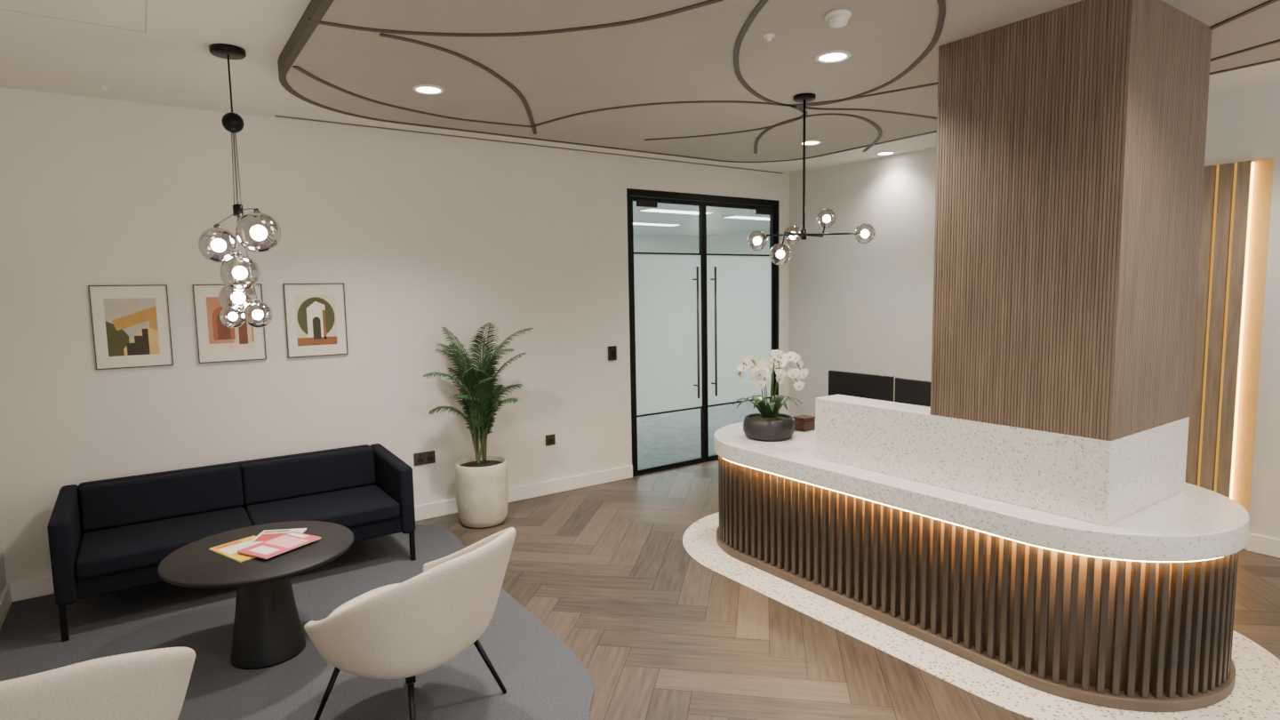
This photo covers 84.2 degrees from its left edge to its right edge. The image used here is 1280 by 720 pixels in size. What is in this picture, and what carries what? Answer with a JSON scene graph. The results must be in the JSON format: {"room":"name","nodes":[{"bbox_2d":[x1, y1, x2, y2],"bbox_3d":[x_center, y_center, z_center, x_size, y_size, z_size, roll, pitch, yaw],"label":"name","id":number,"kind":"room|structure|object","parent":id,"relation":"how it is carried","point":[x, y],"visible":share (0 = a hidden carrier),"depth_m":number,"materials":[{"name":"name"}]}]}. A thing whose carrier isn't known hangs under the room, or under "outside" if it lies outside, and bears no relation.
{"room":"lobby","nodes":[
{"label":"lobby","id":0,"kind":"room"},
{"bbox_2d":[0,528,6,596],"bbox_3d":[-1.708,0.150,1.074,0.100,2.990,6.894,-5,7,-35],"label":"wall","id":1,"kind":"structure","parent":0,"point":[3,579],"depth_m":3.98,"materials":[{"name":"paint"}]},
{"bbox_2d":[0,584,12,629],"bbox_3d":[-1.629,1.577,1.243,0.018,0.115,6.876,-5,7,-35],"label":"baseboard","id":2,"kind":"structure","parent":1,"relation":"attached to","point":[5,598],"depth_m":3.89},
{"bbox_2d":[0,87,789,583],"bbox_3d":[-1.063,-0.330,5.789,6.605,2.990,0.120,-5,7,-35],"label":"wall","id":3,"kind":"structure","parent":0,"point":[422,234],"depth_m":4.85,"materials":[{"name":"paint"}]},
{"bbox_2d":[88,284,173,369],"bbox_3d":[-3.079,-0.203,4.292,0.385,0.500,0.022,-5,7,-35],"label":"framed print","id":4,"kind":"object","parent":3,"relation":"attached to","point":[131,324],"visible":1,"depth_m":4.29,"materials":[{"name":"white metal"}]},
{"bbox_2d":[192,283,266,363],"bbox_3d":[-2.653,-0.240,4.589,0.385,0.500,0.022,-5,7,-35],"label":"framed print","id":5,"kind":"object","parent":3,"relation":"attached to","point":[217,342],"visible":0.68,"depth_m":4.57,"materials":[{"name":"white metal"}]},
{"bbox_2d":[282,283,348,358],"bbox_3d":[-2.232,-0.277,4.883,0.385,0.500,0.022,-5,7,-35],"label":"framed print","id":6,"kind":"object","parent":3,"relation":"attached to","point":[316,320],"visible":1,"depth_m":4.88,"materials":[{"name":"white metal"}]},
{"bbox_2d":[6,464,632,601],"bbox_3d":[-0.998,1.106,5.875,6.405,0.115,0.018,-5,7,-35],"label":"baseboard","id":7,"kind":"structure","parent":3,"relation":"attached to","point":[37,587],"depth_m":5.84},
{"bbox_2d":[413,450,435,465],"bbox_3d":[-1.640,0.748,5.394,0.165,0.095,0.014,-5,7,-35],"label":"wall socket","id":8,"kind":"object","parent":3,"relation":"attached to","point":[426,457],"visible":1,"depth_m":5.39,"materials":[{"name":"brown metal"}]},
{"bbox_2d":[416,457,423,463],"bbox_3d":[-1.666,0.761,5.370,0.045,0.035,0.004,-5,7,-35],"label":"outlet","id":9,"kind":"object","parent":8,"relation":"attached to","point":[419,460],"depth_m":5.37,"materials":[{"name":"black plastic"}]},
{"bbox_2d":[426,456,432,461],"bbox_3d":[-1.605,0.755,5.413,0.045,0.035,0.004,-5,7,-35],"label":"outlet","id":10,"kind":"object","parent":8,"relation":"attached to","point":[428,458],"depth_m":5.41,"materials":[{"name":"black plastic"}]},
{"bbox_2d":[274,115,783,173],"bbox_3d":[-0.452,-1.756,5.949,4.700,0.004,0.030,-5,7,-35],"label":"trim","id":11,"kind":"structure","parent":3,"relation":"attached to","point":[275,116],"depth_m":5.51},
{"bbox_2d":[545,433,555,446],"bbox_3d":[-0.759,0.678,6.009,0.090,0.090,0.014,-5,7,-35],"label":"wall socket","id":12,"kind":"object","parent":3,"relation":"attached to","point":[550,439],"visible":1,"depth_m":6.00,"materials":[{"name":"brown metal"}]},
{"bbox_2d":[548,438,553,443],"bbox_3d":[-0.756,0.689,6.006,0.050,0.040,0.004,-5,7,-35],"label":"outlet","id":13,"kind":"object","parent":12,"relation":"attached to","point":[550,440],"depth_m":6.01,"materials":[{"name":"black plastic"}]},
{"bbox_2d":[608,345,616,360],"bbox_3d":[-0.245,-0.061,6.303,0.080,0.125,0.027,-5,7,-35],"label":"card reader","id":14,"kind":"object","parent":3,"relation":"attached to","point":[612,349],"visible":1,"depth_m":6.29,"materials":[{"name":"black plastic"}]},
{"bbox_2d":[626,188,778,476],"bbox_3d":[0.680,-0.292,6.972,1.921,2.620,0.121,-5,7,-35],"label":"door","id":15,"kind":"structure","parent":3,"relation":"in","point":[693,317],"depth_m":6.88,"materials":[{"name":"black metal"}]},
{"bbox_2d":[0,398,1279,719],"bbox_3d":[0.889,1.002,7.399,11.245,0.053,14.100,-5,7,-35],"label":"floor","id":16,"kind":"structure","parent":0,"point":[659,633],"depth_m":3.60,"materials":[{"name":"brown wood"}]},
{"bbox_2d":[0,524,594,719],"bbox_3d":[-1.494,1.435,3.187,2.439,0.008,3.810,-5,7,-35],"label":"area rug","id":17,"kind":"object","parent":16,"relation":"on","point":[542,678],"visible":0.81,"depth_m":3.43,"materials":[{"name":"grey carpet"}]},
{"bbox_2d":[0,647,195,719],"bbox_3d":[-1.768,1.159,2.115,0.780,0.764,0.734,-4,6,-27],"label":"armchair","id":18,"kind":"object","parent":17,"relation":"on","point":[149,684],"visible":1,"depth_m":1.91,"materials":[{"name":"beige fabric"}]},
{"bbox_2d":[47,443,415,641],"bbox_3d":[-2.393,1.006,4.331,1.805,0.652,0.750,-5,7,-35],"label":"sofa","id":19,"kind":"object","parent":17,"relation":"on","point":[105,536],"visible":0.92,"depth_m":4.26,"materials":[{"name":"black fabric"}]},
{"bbox_2d":[78,464,243,532],"bbox_3d":[-2.864,0.825,4.273,0.810,0.264,0.137,-5,7,-35],"label":"cushion","id":20,"kind":"object","parent":19,"relation":"on","point":[116,503],"depth_m":4.21,"materials":[{"name":"black fabric"}]},
{"bbox_2d":[74,506,252,579],"bbox_3d":[-2.675,1.020,4.026,0.810,0.100,0.565,-5,7,-35],"label":"seat cushion","id":21,"kind":"object","parent":19,"relation":"on","point":[103,554],"depth_m":3.89,"materials":[{"name":"black fabric"}]},
{"bbox_2d":[240,447,375,504],"bbox_3d":[-2.200,0.767,4.737,0.810,0.264,0.137,-5,7,-35],"label":"cushion","id":22,"kind":"object","parent":19,"relation":"on","point":[282,478],"depth_m":4.67,"materials":[{"name":"black fabric"}]},
{"bbox_2d":[245,484,399,527],"bbox_3d":[-2.010,0.962,4.489,0.810,0.100,0.565,-5,7,-35],"label":"seat cushion","id":23,"kind":"object","parent":19,"relation":"on","point":[364,507],"depth_m":4.44,"materials":[{"name":"black fabric"}]},
{"bbox_2d":[157,520,353,670],"bbox_3d":[-1.800,1.155,3.400,0.820,0.517,0.820,-5,7,-35],"label":"coffee table","id":24,"kind":"object","parent":17,"relation":"on","point":[268,632],"visible":0.95,"depth_m":3.29,"materials":[{"name":"black wood"}]},
{"bbox_2d":[209,535,256,562],"bbox_3d":[-1.870,0.897,3.371,0.296,0.006,0.210,3,7,35],"label":"magazine","id":25,"kind":"object","parent":24,"relation":"on","point":[229,550],"visible":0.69,"depth_m":3.35,"materials":[{"name":"yellow paper"}]},
{"bbox_2d":[241,528,306,549],"bbox_3d":[-1.789,0.880,3.464,0.210,0.006,0.296,-2,6,-7],"label":"magazine","id":26,"kind":"object","parent":25,"relation":"on","point":[265,535],"visible":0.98,"depth_m":3.53,"materials":[{"name":"white paper"}]},
{"bbox_2d":[237,531,321,559],"bbox_3d":[-1.718,0.881,3.379,0.210,0.006,0.296,2,6,27],"label":"magazine","id":27,"kind":"object","parent":26,"relation":"on","point":[268,548],"visible":1,"depth_m":3.36,"materials":[{"name":"pink paper"}]},
{"bbox_2d":[304,527,515,719],"bbox_3d":[-0.897,1.070,2.857,0.734,0.764,0.780,2,6,26],"label":"armchair","id":28,"kind":"object","parent":17,"relation":"on","point":[409,628],"visible":1,"depth_m":2.56,"materials":[{"name":"beige fabric"}]},
{"bbox_2d":[327,583,399,617],"bbox_3d":[-0.989,1.073,2.902,0.530,0.130,0.530,2,6,26],"label":"seat cushion","id":29,"kind":"object","parent":28,"relation":"on","point":[372,593],"depth_m":2.99,"materials":[{"name":"beige fabric"}]},
{"bbox_2d":[422,322,533,527],"bbox_3d":[-1.161,0.469,5.233,0.696,1.515,0.714,0,6,9],"label":"potted palm","id":30,"kind":"object","parent":16,"relation":"on","point":[482,484],"visible":1,"depth_m":5.16,"materials":[{"name":"green plant"}]},
{"bbox_2d":[455,456,508,527],"bbox_3d":[-1.179,0.988,5.301,0.380,0.468,0.380,-5,7,-35],"label":"planter","id":31,"kind":"object","parent":16,"relation":"on","point":[482,484],"depth_m":5.15,"materials":[{"name":"white ceramic"}]},
{"bbox_2d":[713,394,1249,711],"bbox_3d":[1.597,0.750,4.061,1.200,1.083,2.920,-5,7,-35],"label":"reception desk","id":32,"kind":"object","parent":16,"relation":"on","point":[1084,570],"visible":0.93,"depth_m":3.15,"materials":[{"name":"brown"}]},
{"bbox_2d":[732,349,808,440],"bbox_3d":[0.848,0.216,4.648,0.478,0.592,0.465,-5,7,-35],"label":"potted orchid","id":33,"kind":"object","parent":32,"relation":"on","point":[768,425],"visible":1,"depth_m":4.57,"materials":[{"name":"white plant"}]},
{"bbox_2d":[792,415,815,431],"bbox_3d":[1.137,0.437,4.900,0.116,0.093,0.106,-5,7,-35],"label":"storage box","id":34,"kind":"object","parent":32,"relation":"on","point":[804,423],"visible":0.91,"depth_m":4.86,"materials":[{"name":"brown wood"}]},
{"bbox_2d":[828,369,894,401],"bbox_3d":[1.407,0.297,4.574,0.200,0.425,0.480,-5,7,-38],"label":"computer monitor","id":35,"kind":"object","parent":32,"relation":"on","point":[876,387],"visible":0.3,"depth_m":4.54,"materials":[{"name":"black plastic"}]},
{"bbox_2d":[894,377,931,407],"bbox_3d":[1.672,0.337,4.129,0.200,0.425,0.480,-4,7,-30],"label":"computer monitor","id":36,"kind":"object","parent":32,"relation":"on","point":[916,392],"visible":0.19,"depth_m":4.21,"materials":[{"name":"black plastic"}]},
{"bbox_2d":[713,418,1249,561],"bbox_3d":[1.594,0.614,4.047,1.200,0.107,2.920,-5,7,-35],"label":"countertop","id":37,"kind":"structure","parent":32,"relation":"on","point":[1196,523],"depth_m":3.09,"materials":[{"name":"white stone"}]},
{"bbox_2d":[815,394,1189,526],"bbox_3d":[1.786,0.415,3.699,0.832,0.351,1.521,-5,7,-35],"label":"countertop","id":38,"kind":"structure","parent":32,"relation":"on","point":[1105,483],"depth_m":3.21,"materials":[{"name":"white stone"}]},
{"bbox_2d":[930,0,1212,440],"bbox_3d":[1.976,-0.599,3.299,0.832,1.739,0.793,-5,7,-35],"label":"column","id":39,"kind":"structure","parent":32,"relation":"on","point":[1071,140],"depth_m":2.99,"materials":[{"name":"brown wood"}]},
{"bbox_2d":[0,0,1279,175],"bbox_3d":[0.927,-1.519,2.788,6.405,0.100,6.894,-5,7,-35],"label":"ceiling","id":40,"kind":"structure","parent":0,"point":[172,63],"depth_m":3.52,"materials":[{"name":"paint"}]},
{"bbox_2d":[0,0,147,32],"bbox_3d":[-2.138,-1.389,2.545,0.604,0.002,1.004,-5,7,-35],"label":"trim","id":41,"kind":"structure","parent":40,"relation":"attached to","point":[146,0],"depth_m":2.97,"materials":[{"name":"white paint"}]},
{"bbox_2d":[98,86,109,91],"bbox_3d":[-2.970,-1.507,3.924,0.050,0.034,0.050,-5,7,-35],"label":"cap","id":42,"kind":"object","parent":40,"relation":"attached to","point":[103,88],"visible":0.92,"depth_m":3.92,"materials":[{"name":"white plastic"}]},
{"bbox_2d":[198,43,281,327],"bbox_3d":[-1.944,-0.817,3.425,0.365,1.322,0.236,-2,6,-7],"label":"pendant light","id":43,"kind":"object","parent":40,"relation":"hanging from","point":[232,122],"visible":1,"depth_m":3.40,"materials":[{"name":"clear glass"}]},
{"bbox_2d":[277,0,1279,162],"bbox_3d":[1.282,-1.450,2.888,4.352,0.071,6.074,-5,7,-35],"label":"ceiling","id":44,"kind":"structure","parent":40,"relation":"attached to","point":[697,79],"depth_m":3.48,"materials":[{"name":"beige paint"}]},
{"bbox_2d":[412,84,444,95],"bbox_3d":[-1.148,-1.467,3.842,0.170,0.011,0.170,-5,7,-35],"label":"recessed light","id":45,"kind":"object","parent":44,"relation":"in","point":[423,89],"visible":1,"depth_m":3.84,"materials":[{"name":"white plastic"}]},
{"bbox_2d":[416,87,439,92],"bbox_3d":[-1.148,-1.470,3.842,0.126,0.005,0.126,-5,7,-35],"label":"diffuser","id":46,"kind":"object","parent":45,"relation":"attached to","point":[419,89],"depth_m":3.84,"materials":[{"name":"white plastic"}]},
{"bbox_2d":[763,33,774,40],"bbox_3d":[0.568,-1.425,3.122,0.050,0.034,0.050,-5,7,-35],"label":"sprinkler","id":47,"kind":"object","parent":44,"relation":"attached to","point":[768,36],"visible":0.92,"depth_m":3.11,"materials":[{"name":"white plastic"}]},
{"bbox_2d":[799,139,822,145],"bbox_3d":[1.312,-1.669,5.441,0.170,0.011,0.170,-5,7,-35],"label":"recessed light","id":48,"kind":"object","parent":44,"relation":"in","point":[811,142],"visible":0.9,"depth_m":5.44,"materials":[{"name":"white plastic"}]},
{"bbox_2d":[805,141,818,143],"bbox_3d":[1.312,-1.672,5.441,0.126,0.005,0.126,-5,7,-35],"label":"diffuser","id":49,"kind":"object","parent":48,"relation":"attached to","point":[806,142],"depth_m":5.44,"materials":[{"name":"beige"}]},
{"bbox_2d":[746,93,875,264],"bbox_3d":[0.959,-1.048,4.167,0.686,0.981,0.575,-5,7,-35],"label":"pendant light","id":50,"kind":"object","parent":44,"relation":"hanging from","point":[804,98],"visible":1,"depth_m":4.16,"materials":[{"name":"glass"}]},
{"bbox_2d":[815,49,851,63],"bbox_3d":[0.930,-1.461,3.414,0.170,0.011,0.170,-5,7,-35],"label":"recessed light","id":51,"kind":"object","parent":44,"relation":"in","point":[835,56],"visible":1,"depth_m":3.41,"materials":[{"name":"white plastic"}]},
{"bbox_2d":[819,53,846,61],"bbox_3d":[0.930,-1.464,3.414,0.126,0.005,0.126,-5,7,-35],"label":"diffuser","id":52,"kind":"object","parent":51,"relation":"attached to","point":[824,57],"depth_m":3.42,"materials":[{"name":"white plastic"}]},
{"bbox_2d":[824,8,851,27],"bbox_3d":[0.807,-1.386,2.883,0.104,0.050,0.104,-5,7,-35],"label":"smoke detector","id":53,"kind":"object","parent":44,"relation":"attached to","point":[836,18],"visible":1,"depth_m":2.85,"materials":[{"name":"white plastic"}]},
{"bbox_2d":[875,151,895,155],"bbox_3d":[2.178,-1.834,6.283,0.170,0.011,0.170,-5,7,-35],"label":"recessed light","id":54,"kind":"object","parent":40,"relation":"in","point":[883,153],"visible":1,"depth_m":6.28,"materials":[{"name":"white plastic"}]},
{"bbox_2d":[633,234,698,253],"bbox_3d":[-1.932,-1.073,13.939,8.100,2.890,0.100,-5,7,-35],"label":"wall","id":55,"kind":"structure","parent":0,"point":[642,243],"depth_m":15.51,"materials":[{"name":"white paint"}]},
{"bbox_2d":[632,201,769,236],"bbox_3d":[0.107,-2.306,10.862,8.100,0.100,7.086,-5,7,-35],"label":"ceiling","id":56,"kind":"structure","parent":0,"point":[716,224],"depth_m":12.59,"materials":[{"name":"white paint"}]},
{"bbox_2d":[632,220,681,226],"bbox_3d":[0.171,-2.395,12.424,1.200,0.034,0.320,-5,7,-35],"label":"ceiling light panel","id":57,"kind":"object","parent":56,"relation":"attached to","point":[635,222],"visible":0.64,"depth_m":12.39,"materials":[{"name":"white plastic"}]},
{"bbox_2d":[632,222,678,226],"bbox_3d":[0.171,-2.380,12.426,1.140,0.004,0.260,-5,7,-35],"label":"diffuser","id":58,"kind":"object","parent":57,"relation":"attached to","point":[669,224],"depth_m":12.41,"materials":[{"name":"white plastic"}]},
{"bbox_2d":[638,207,714,214],"bbox_3d":[0.551,-2.211,10.500,1.200,0.034,0.320,-5,7,-35],"label":"ceiling light panel","id":59,"kind":"object","parent":56,"relation":"attached to","point":[646,209],"visible":0.79,"depth_m":10.34,"materials":[{"name":"white plastic"}]},
{"bbox_2d":[640,208,711,214],"bbox_3d":[0.551,-2.196,10.502,1.140,0.004,0.260,-5,7,-35],"label":"diffuser","id":60,"kind":"object","parent":59,"relation":"attached to","point":[672,211],"depth_m":10.41,"materials":[{"name":"white plastic"}]},
{"bbox_2d":[721,214,769,220],"bbox_3d":[1.909,-2.353,11.691,1.200,0.034,0.320,-5,7,-35],"label":"ceiling light panel","id":61,"kind":"object","parent":56,"relation":"attached to","point":[732,216],"visible":0.64,"depth_m":11.47,"materials":[{"name":"white plastic"}]},
{"bbox_2d":[726,216,769,220],"bbox_3d":[1.909,-2.338,11.692,1.140,0.004,0.260,-5,7,-35],"label":"diffuser","id":62,"kind":"object","parent":61,"relation":"attached to","point":[764,218],"depth_m":11.57,"materials":[{"name":"white plastic"}]},
{"bbox_2d":[706,229,769,255],"bbox_3d":[3.487,-1.111,13.350,0.100,2.890,7.086,-5,7,-35],"label":"wall","id":63,"kind":"structure","parent":0,"point":[735,243],"depth_m":15.13,"materials":[{"name":"white paint"}]},
{"bbox_2d":[743,413,794,440],"bbox_3d":[0.850,0.442,4.673,0.336,0.138,0.336,-5,7,-35],"label":"bowl","id":64,"kind":"object","parent":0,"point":[764,427],"depth_m":4.55,"materials":[{"name":"grey ceramic"}]},
{"bbox_2d":[788,81,1279,549],"bbox_3d":[3.614,-0.313,4.786,0.100,2.990,6.894,-5,7,-35],"label":"wall","id":65,"kind":"structure","parent":0,"point":[854,307],"depth_m":6.47,"materials":[{"name":"paint"}]},
{"bbox_2d":[1184,158,1273,515],"bbox_3d":[3.546,-0.075,4.781,0.050,2.360,0.990,-5,7,-35],"label":"wall panel","id":66,"kind":"object","parent":65,"relation":"attached to","point":[1236,202],"visible":0.28,"depth_m":4.49,"materials":[{"name":"brown wood"}]},
{"bbox_2d":[1246,532,1279,558],"bbox_3d":[3.596,1.122,4.887,0.018,0.115,6.876,-5,7,-35],"label":"baseboard","id":67,"kind":"structure","parent":65,"relation":"attached to","point":[1257,543],"depth_m":4.43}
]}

